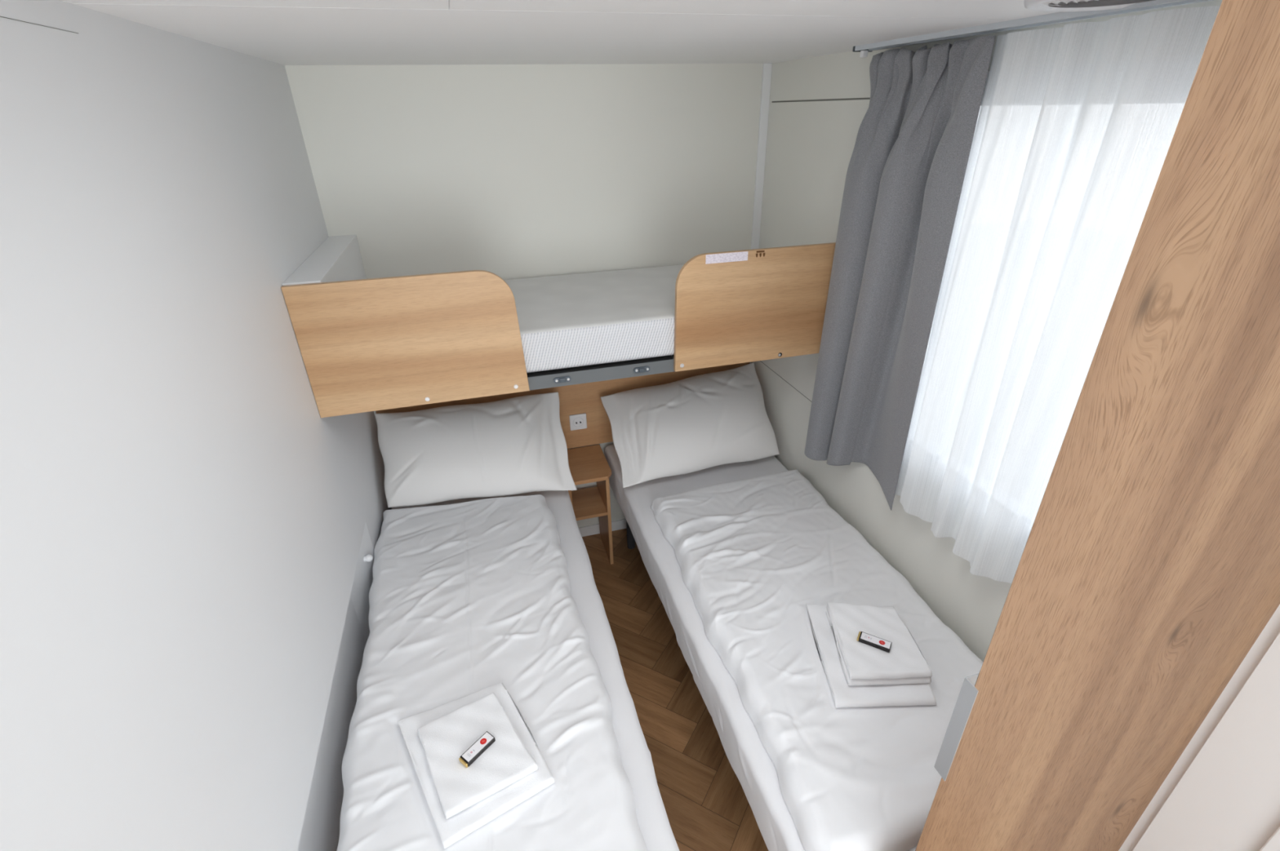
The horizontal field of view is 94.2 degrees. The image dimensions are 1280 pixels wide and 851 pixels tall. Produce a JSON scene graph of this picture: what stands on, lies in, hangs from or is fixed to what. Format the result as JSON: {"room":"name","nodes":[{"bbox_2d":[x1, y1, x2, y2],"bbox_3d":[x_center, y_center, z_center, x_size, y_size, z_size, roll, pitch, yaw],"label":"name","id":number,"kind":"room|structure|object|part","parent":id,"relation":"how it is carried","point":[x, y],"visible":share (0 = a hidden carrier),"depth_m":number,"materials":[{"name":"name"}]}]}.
{"room":"mobile home bedroom","nodes":[
{"label":"mobile home bedroom","id":0,"kind":"room"},
{"bbox_2d":[0,0,391,850],"bbox_3d":[-0.526,0.853,0.374,0.090,2.134,4.960,-9,29,-13],"label":"wall","id":1,"kind":"structure","parent":0,"point":[186,582],"depth_m":0.91,"materials":[{"name":"white paint"}]},
{"bbox_2d":[0,16,78,33],"bbox_3d":[-0.671,-0.340,0.429,0.001,0.001,1.000,-9,29,-13],"label":"trim","id":2,"kind":"structure","parent":1,"relation":"attached to","point":[0,16],"depth_m":0.77,"materials":[{"name":"grey"}]},
{"bbox_2d":[282,235,366,285],"bbox_3d":[-1.004,-0.372,1.997,0.095,0.392,0.718,-9,29,-13],"label":"trim","id":3,"kind":"structure","parent":1,"relation":"attached to","point":[338,258],"depth_m":1.90,"materials":[{"name":"white plastic"}]},
{"bbox_2d":[363,554,373,562],"bbox_3d":[-0.949,0.464,2.079,0.029,0.026,0.026,-9,29,-13],"label":"bumper cover","id":4,"kind":"object","parent":1,"relation":"attached to","point":[368,558],"visible":1,"depth_m":2.07,"materials":[{"name":"white plastic"}]},
{"bbox_2d":[284,63,763,527],"bbox_3d":[-0.309,-0.375,2.674,1.746,2.134,0.060,-9,29,-13],"label":"wall","id":5,"kind":"structure","parent":0,"point":[508,171],"depth_m":2.29,"materials":[{"name":"white paint"}]},
{"bbox_2d":[280,242,835,417],"bbox_3d":[-0.204,-0.478,2.174,1.744,0.396,0.729,-9,29,-13],"label":"bunk bed","id":6,"kind":"object","parent":5,"relation":"attached to","point":[371,344],"visible":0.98,"depth_m":1.80,"materials":[{"name":"brown wood"}]},
{"bbox_3d":[-0.652,-0.242,1.741,0.613,0.389,0.018,-9,29,-13],"label":"guard panel","id":7,"kind":"part","parent":6,"relation":"part of","materials":[{"name":"brown wood"}]},
{"bbox_2d":[503,264,684,373],"bbox_3d":[-0.161,-0.424,2.231,1.640,0.140,0.704,-9,29,-13],"label":"mattress","id":8,"kind":"object","parent":6,"relation":"on","point":[568,321],"visible":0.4,"depth_m":1.98,"materials":[{"name":"white fabric"}]},
{"bbox_3d":[-0.112,-0.177,1.978,1.742,0.046,0.030,-9,29,-13],"label":"rail","id":9,"kind":"part","parent":6,"relation":"part of","materials":[{"name":"grey metal"}]},
{"bbox_3d":[0.422,-0.400,2.001,0.642,0.383,0.018,-9,29,-13],"label":"guard panel","id":10,"kind":"part","parent":6,"relation":"part of","materials":[{"name":"brown wood"}]},
{"bbox_2d":[375,362,750,448],"bbox_3d":[-0.293,-0.182,2.732,1.724,0.634,0.022,-9,29,-13],"label":"headboard","id":11,"kind":"object","parent":5,"relation":"attached to","point":[581,398],"visible":0.14,"depth_m":2.79,"materials":[{"name":"brown wood"}]},
{"bbox_2d":[568,413,586,431],"bbox_3d":[-0.290,-0.015,2.797,0.080,0.080,0.018,-9,29,-13],"label":"wall socket","id":12,"kind":"object","parent":11,"relation":"attached to","point":[579,421],"visible":1,"depth_m":2.79,"materials":[{"name":"white plastic"}]},
{"bbox_2d":[577,519,626,537],"bbox_3d":[-0.296,0.558,3.127,1.710,0.060,0.008,-9,29,-13],"label":"baseboard","id":13,"kind":"structure","parent":5,"relation":"attached to","point":[592,530],"depth_m":3.14,"materials":[{"name":"white plastic"}]},
{"bbox_2d":[751,63,772,249],"bbox_3d":[0.524,-0.483,2.842,0.036,2.134,0.010,-9,29,-13],"label":"trim","id":14,"kind":"structure","parent":5,"relation":"attached to","point":[767,68],"depth_m":2.49,"materials":[{"name":"white plastic"}]},
{"bbox_2d":[60,0,1056,65],"bbox_3d":[0.344,-0.243,0.041,1.866,0.080,5.020,-9,29,-13],"label":"ceiling","id":15,"kind":"structure","parent":0,"point":[282,32],"depth_m":1.18,"materials":[{"name":"white paint"}]},
{"bbox_2d":[852,0,1213,52],"bbox_3d":[0.830,-0.804,1.174,0.063,0.014,1.328,-9,29,-13],"label":"track","id":16,"kind":"object","parent":15,"relation":"attached to","point":[1058,17],"visible":0.96,"depth_m":1.24,"materials":[{"name":"grey plastic"}]},
{"bbox_2d":[804,35,995,511],"bbox_3d":[0.742,-0.391,1.822,0.114,1.320,0.492,-11,30,-18],"label":"curtain","id":17,"kind":"object","parent":16,"relation":"hanging from","point":[908,164],"visible":1,"depth_m":1.72,"materials":[{"name":"grey fabric"}]},
{"bbox_2d":[894,5,1220,583],"bbox_3d":[0.903,-0.149,1.290,0.063,1.241,0.796,-9,29,-13],"label":"sheer curtain","id":18,"kind":"object","parent":16,"relation":"hanging from","point":[1077,123],"visible":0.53,"depth_m":1.31,"materials":[{"name":"white fabric"}]},
{"bbox_2d":[1023,0,1155,12],"bbox_3d":[0.766,-0.694,0.966,0.250,0.010,0.250,-9,29,-13],"label":"ceiling vent","id":19,"kind":"object","parent":15,"relation":"in","point":[1046,6],"visible":0.99,"depth_m":1.03,"materials":[{"name":"white plastic"}]},
{"bbox_2d":[582,528,768,850],"bbox_3d":[0.388,1.698,1.073,1.746,0.050,4.900,-9,29,-13],"label":"floor","id":20,"kind":"structure","parent":0,"point":[707,807],"depth_m":2.20,"materials":[{"name":"brown wood"}]},
{"bbox_2d":[567,444,613,564],"bbox_3d":[-0.254,0.415,2.872,0.212,0.550,0.291,-9,29,-13],"label":"nightstand","id":21,"kind":"object","parent":20,"relation":"on","point":[587,464],"visible":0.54,"depth_m":2.81,"materials":[{"name":"brown wood"}]},
{"bbox_3d":[-0.345,0.424,2.878,0.016,0.532,0.238,-9,29,-13],"label":"panel","id":22,"kind":"part","parent":21,"relation":"part of","materials":[{"name":"brown wood"}]},
{"bbox_2d":[571,486,607,520],"bbox_3d":[-0.261,0.376,2.879,0.160,0.016,0.228,-9,29,-13],"label":"shelf","id":23,"kind":"object","parent":21,"relation":"attached to","point":[588,503],"depth_m":2.86,"materials":[{"name":"brown wood"}]},
{"bbox_3d":[-0.176,0.398,2.919,0.016,0.532,0.238,-9,29,-13],"label":"panel","id":24,"kind":"part","parent":21,"relation":"part of","materials":[{"name":"brown wood"}]},
{"bbox_2d":[626,520,635,549],"bbox_3d":[0.452,0.795,2.339,0.617,0.352,1.832,-9,29,-13],"label":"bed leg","id":25,"kind":"object","parent":20,"relation":"on","point":[630,540],"visible":0.15,"depth_m":3.02,"materials":[{"name":"grey"}]},
{"bbox_2d":[604,444,916,850],"bbox_3d":[0.454,0.563,2.187,0.759,0.196,1.976,-9,29,-13],"label":"mattress","id":26,"kind":"object","parent":25,"relation":"on","point":[753,766],"visible":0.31,"depth_m":1.87,"materials":[{"name":"white fabric"}]},
{"bbox_2d":[600,362,779,488],"bbox_3d":[0.236,-0.019,2.653,0.755,0.316,0.402,-9,29,-13],"label":"pillow","id":27,"kind":"object","parent":26,"relation":"on","point":[695,424],"visible":1,"depth_m":2.60,"materials":[{"name":"white fabric"}]},
{"bbox_2d":[650,469,982,850],"bbox_3d":[0.537,0.554,1.901,0.730,0.084,1.414,-9,29,-13],"label":"duvet","id":28,"kind":"object","parent":26,"relation":"on","point":[751,554],"visible":0.81,"depth_m":1.70,"materials":[{"name":"white fabric"}]},
{"bbox_2d":[806,604,936,708],"bbox_3d":[0.633,0.632,1.657,0.266,0.026,0.344,0,28,2],"label":"bath towel","id":29,"kind":"object","parent":28,"relation":"on","point":[844,695],"visible":0.46,"depth_m":1.54,"materials":[{"name":"white fabric"}]},
{"bbox_2d":[825,602,932,685],"bbox_3d":[0.643,0.593,1.650,0.215,0.048,0.267,-2,28,-1],"label":"hand towel","id":30,"kind":"object","parent":29,"relation":"on","point":[861,664],"visible":0.94,"depth_m":1.60,"materials":[{"name":"white fabric"}]},
{"bbox_2d":[857,631,892,653],"bbox_3d":[0.632,0.583,1.607,0.084,0.013,0.029,14,32,26],"label":"chocolate","id":31,"kind":"object","parent":30,"relation":"on","point":[863,637],"visible":1,"depth_m":1.60,"materials":[{"name":"white paper"}]},
{"bbox_3d":[-0.483,0.936,2.114,0.594,0.352,1.832,-9,29,-13],"label":"bed","id":32,"kind":"object","parent":20,"relation":"on","visible":0},
{"bbox_2d":[391,490,679,850],"bbox_3d":[-0.481,0.703,1.962,0.742,0.195,1.976,-9,29,-13],"label":"mattress","id":33,"kind":"object","parent":32,"relation":"on","point":[653,822],"visible":0.17,"depth_m":1.72,"materials":[{"name":"white fabric"}]},
{"bbox_2d":[374,391,577,507],"bbox_3d":[-0.674,0.109,2.446,0.754,0.310,0.355,-9,29,-13],"label":"pillow","id":34,"kind":"object","parent":33,"relation":"on","point":[514,446],"visible":1,"depth_m":2.39,"materials":[{"name":"white fabric"}]},
{"bbox_2d":[336,494,647,850],"bbox_3d":[-0.474,0.670,1.728,0.708,0.082,1.708,-9,29,-13],"label":"duvet","id":35,"kind":"object","parent":33,"relation":"on","point":[466,598],"visible":0.88,"depth_m":1.65,"materials":[{"name":"white fabric"}]},
{"bbox_2d":[397,683,555,848],"bbox_3d":[-0.401,0.781,1.431,0.271,0.023,0.353,-18,32,-28],"label":"bath towel","id":36,"kind":"object","parent":35,"relation":"on","point":[451,830],"visible":0.56,"depth_m":1.36,"materials":[{"name":"white fabric"}]},
{"bbox_2d":[417,693,537,819],"bbox_3d":[-0.390,0.767,1.412,0.213,0.020,0.251,-17,32,-28],"label":"hand towel","id":37,"kind":"object","parent":36,"relation":"on","point":[444,740],"visible":0.94,"depth_m":1.39,"materials":[{"name":"white fabric"}]},
{"bbox_2d":[458,731,495,768],"bbox_3d":[-0.381,0.759,1.394,0.029,0.013,0.084,19,34,33],"label":"chocolate","id":38,"kind":"object","parent":37,"relation":"on","point":[482,744],"visible":1,"depth_m":1.39,"materials":[{"name":"white paper"}]},
{"bbox_2d":[750,0,1222,662],"bbox_3d":[1.227,0.590,0.795,0.060,2.134,4.960,-9,29,-13],"label":"wall","id":39,"kind":"structure","parent":0,"point":[811,144],"depth_m":2.13,"materials":[{"name":"white paint"}]},
{"bbox_2d":[760,360,810,401],"bbox_3d":[0.709,-0.083,2.401,0.001,0.002,1.180,-9,29,-13],"label":"trim","id":40,"kind":"structure","parent":39,"relation":"attached to","point":[760,361],"depth_m":2.62,"materials":[{"name":"grey"}]},
{"bbox_2d":[771,97,870,102],"bbox_3d":[0.621,-1.149,2.101,0.001,0.005,0.670,-9,29,-13],"label":"trim","id":41,"kind":"structure","parent":39,"relation":"attached to","point":[850,99],"depth_m":2.05,"materials":[{"name":"grey"}]},
{"bbox_2d":[919,70,990,382],"bbox_3d":[0.952,-0.218,1.381,0.076,1.080,0.910,-9,29,-13],"label":"window","id":42,"kind":"structure","parent":39,"relation":"in","point":[988,75],"depth_m":1.50,"materials":[{"name":"white plastic"}]},
{"bbox_2d":[915,0,1279,850],"bbox_3d":[0.783,0.481,1.010,0.658,2.102,0.042,-9,29,-13],"label":"door","id":43,"kind":"structure","parent":39,"relation":"attached to","point":[1148,572],"depth_m":0.80,"materials":[{"name":"brown wood"}]},
{"bbox_3d":[0.483,0.445,0.903,0.020,0.207,0.067,18,33,32],"label":"handle","id":44,"kind":"part","parent":43,"relation":"part of","materials":[{"name":"silver metal"}]},
{"bbox_2d":[1118,604,1279,850],"bbox_3d":[1.103,0.441,1.079,0.004,2.134,0.022,-9,29,-13],"label":"trim","id":45,"kind":"structure","parent":39,"relation":"attached to","point":[1271,631],"depth_m":1.16,"materials":[{"name":"white plastic"}]},
{"bbox_2d":[1132,633,1279,850],"bbox_3d":[1.280,0.740,0.510,0.012,2.134,1.311,-9,29,-13],"label":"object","id":46,"kind":"structure","parent":39,"relation":"attached to","point":[1228,799],"depth_m":1.11,"materials":[{"name":"white plastic"}]},
{"bbox_2d":[1258,826,1279,850],"bbox_3d":[1.134,0.519,0.932,0.010,2.134,0.037,-9,29,-13],"label":"trim","id":47,"kind":"structure","parent":39,"relation":"attached to","point":[1273,844],"depth_m":1.06,"materials":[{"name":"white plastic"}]}
]}

